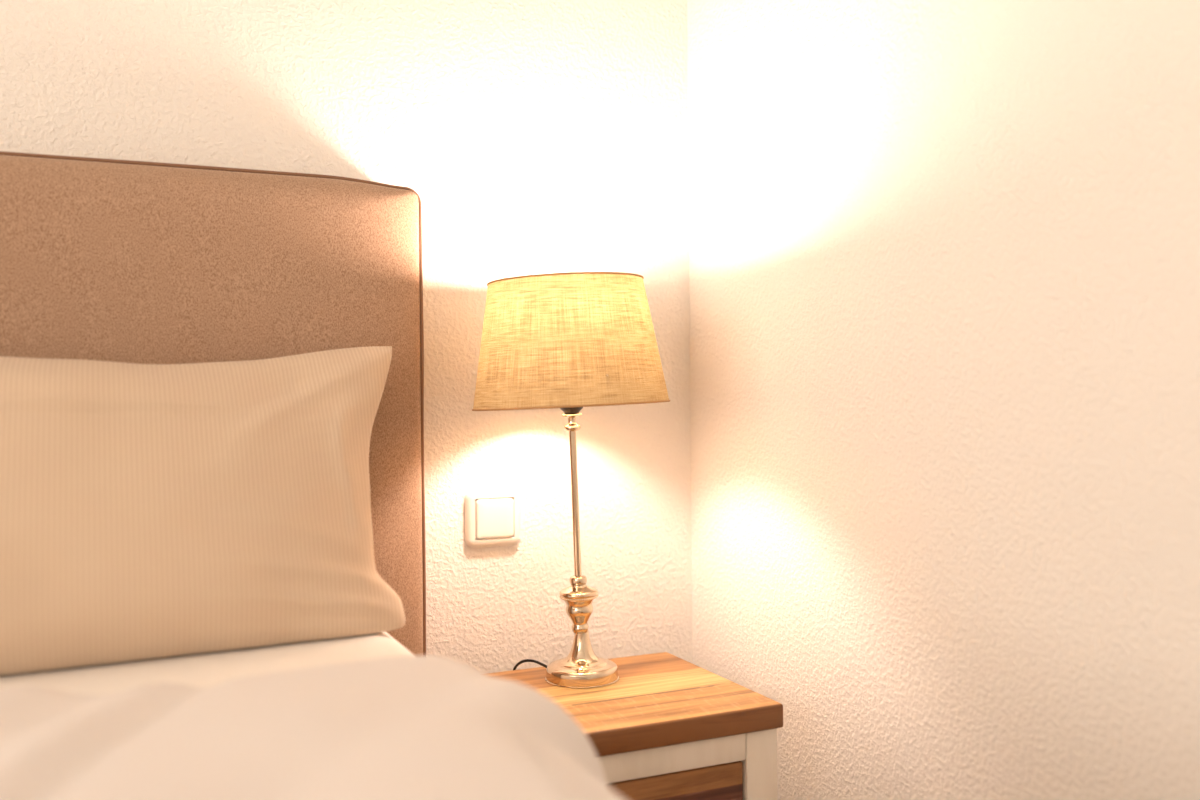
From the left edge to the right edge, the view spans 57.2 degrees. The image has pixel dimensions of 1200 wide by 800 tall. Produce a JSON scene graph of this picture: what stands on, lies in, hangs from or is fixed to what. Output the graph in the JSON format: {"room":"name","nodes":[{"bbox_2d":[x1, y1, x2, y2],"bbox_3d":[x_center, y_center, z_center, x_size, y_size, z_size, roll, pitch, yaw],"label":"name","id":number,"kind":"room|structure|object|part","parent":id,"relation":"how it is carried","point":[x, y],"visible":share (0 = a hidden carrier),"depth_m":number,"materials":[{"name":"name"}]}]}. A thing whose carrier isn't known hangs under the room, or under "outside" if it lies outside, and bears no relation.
{"room":"bedroom","nodes":[
{"label":"bedroom","id":0,"kind":"room"},
{"bbox_2d":[0,632,414,694],"bbox_3d":[-0.649,0.382,0.110,1.712,0.253,1.890,-1,1,-25],"label":"mattress","id":1,"kind":"object","parent":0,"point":[207,669],"visible":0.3,"depth_m":1.02,"materials":[{"name":"white fabric"}]},
{"bbox_2d":[0,346,404,674],"bbox_3d":[-0.595,0.093,1.036,0.899,0.306,0.228,-1,1,-29],"label":"pillow","id":2,"kind":"object","parent":1,"relation":"on","point":[148,511],"visible":1,"depth_m":1.06,"materials":[{"name":"white fabric"}]},
{"bbox_2d":[0,655,624,799],"bbox_3d":[-0.575,0.437,-0.059,1.804,0.446,1.520,-1,1,-25],"label":"duvet","id":3,"kind":"object","parent":1,"relation":"on","point":[422,727],"visible":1,"depth_m":0.70,"materials":[{"name":"white fabric"}]},
{"bbox_2d":[0,0,691,673],"bbox_3d":[-1.477,-0.420,0.998,3.700,2.550,0.100,-1,1,-25],"label":"wall","id":4,"kind":"structure","parent":0,"point":[531,137],"depth_m":1.54,"materials":[{"name":"white paint"}]},
{"bbox_2d":[465,488,519,547],"bbox_3d":[-0.149,0.166,1.545,0.081,0.081,0.015,-1,1,-25],"label":"light switch","id":5,"kind":"object","parent":4,"relation":"attached to","point":[492,516],"visible":1,"depth_m":1.54,"materials":[{"name":"white plastic"}]},
{"bbox_2d":[687,0,1199,799],"bbox_3d":[0.992,-0.433,-0.071,0.100,2.550,3.900,-1,1,-25],"label":"wall","id":6,"kind":"structure","parent":0,"point":[944,255],"depth_m":1.17,"materials":[{"name":"white paint"}]},
{"bbox_3d":[-0.633,0.912,-0.810,3.700,0.100,4.100,-1,1,-25],"label":"floor","id":7,"kind":"structure","parent":0,"visible":0},
{"bbox_2d":[0,151,425,655],"bbox_3d":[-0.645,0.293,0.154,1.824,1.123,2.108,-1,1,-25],"label":"headboard","id":8,"kind":"object","parent":7,"relation":"on","point":[112,260],"visible":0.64,"depth_m":1.30,"materials":[{"name":"brown fabric"}]},
{"bbox_2d":[486,652,782,799],"bbox_3d":[0.010,0.601,1.380,0.330,0.475,0.297,-1,1,-25],"label":"nightstand","id":9,"kind":"object","parent":7,"relation":"on","point":[670,727],"visible":0.5,"depth_m":1.29,"materials":[{"name":"brown wood"}]},
{"bbox_2d":[472,272,669,687],"bbox_3d":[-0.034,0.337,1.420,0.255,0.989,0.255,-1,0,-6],"label":"table lamp","id":10,"kind":"object","parent":9,"relation":"on","point":[570,342],"visible":1,"depth_m":1.32,"materials":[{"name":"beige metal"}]},
{"bbox_3d":[-0.099,0.589,1.479,0.091,0.485,0.008,0,1,30],"label":"power cord","id":11,"kind":"part","parent":10,"relation":"part of","materials":[{"name":"black plastic"}]},
{"bbox_3d":[-0.044,-0.152,1.416,0.202,0.003,0.202,-3,1,-25],"label":"shade trim","id":12,"kind":"part","parent":10,"relation":"part of","materials":[{"name":"brown fabric"}]},
{"bbox_3d":[-0.041,-0.073,1.417,0.252,0.159,0.252,-3,1,-25],"label":"lamp shade","id":13,"kind":"part","parent":10,"relation":"part of","materials":[{"name":"fabric"}]},
{"bbox_3d":[-0.037,0.007,1.418,0.255,0.003,0.255,-3,1,-25],"label":"shade trim","id":14,"kind":"part","parent":10,"relation":"part of","materials":[{"name":"brown fabric"}]},
{"bbox_2d":[560,407,582,412],"bbox_3d":[-0.039,-0.029,1.417,0.031,0.090,0.031,-3,1,-25],"label":"bulb socket","id":15,"kind":"object","parent":10,"relation":"attached to","point":[574,409],"depth_m":1.41,"materials":[{"name":"black plastic"}]},
{"bbox_3d":[0.063,0.410,1.259,0.231,0.033,0.020,-1,1,-25],"label":"rail","id":16,"kind":"part","parent":9,"relation":"part of","materials":[{"name":"white paint"}]},
{"bbox_3d":[0.063,0.502,1.263,0.227,0.146,0.020,-1,1,-25],"label":"drawer","id":17,"kind":"part","parent":9,"relation":"part of","materials":[{"name":"brown wood"}]},
{"bbox_3d":[0.186,0.615,1.328,0.043,0.446,0.043,-1,1,-25],"label":"leg","id":18,"kind":"part","parent":9,"relation":"part of","materials":[{"name":"white paint"}]}
]}

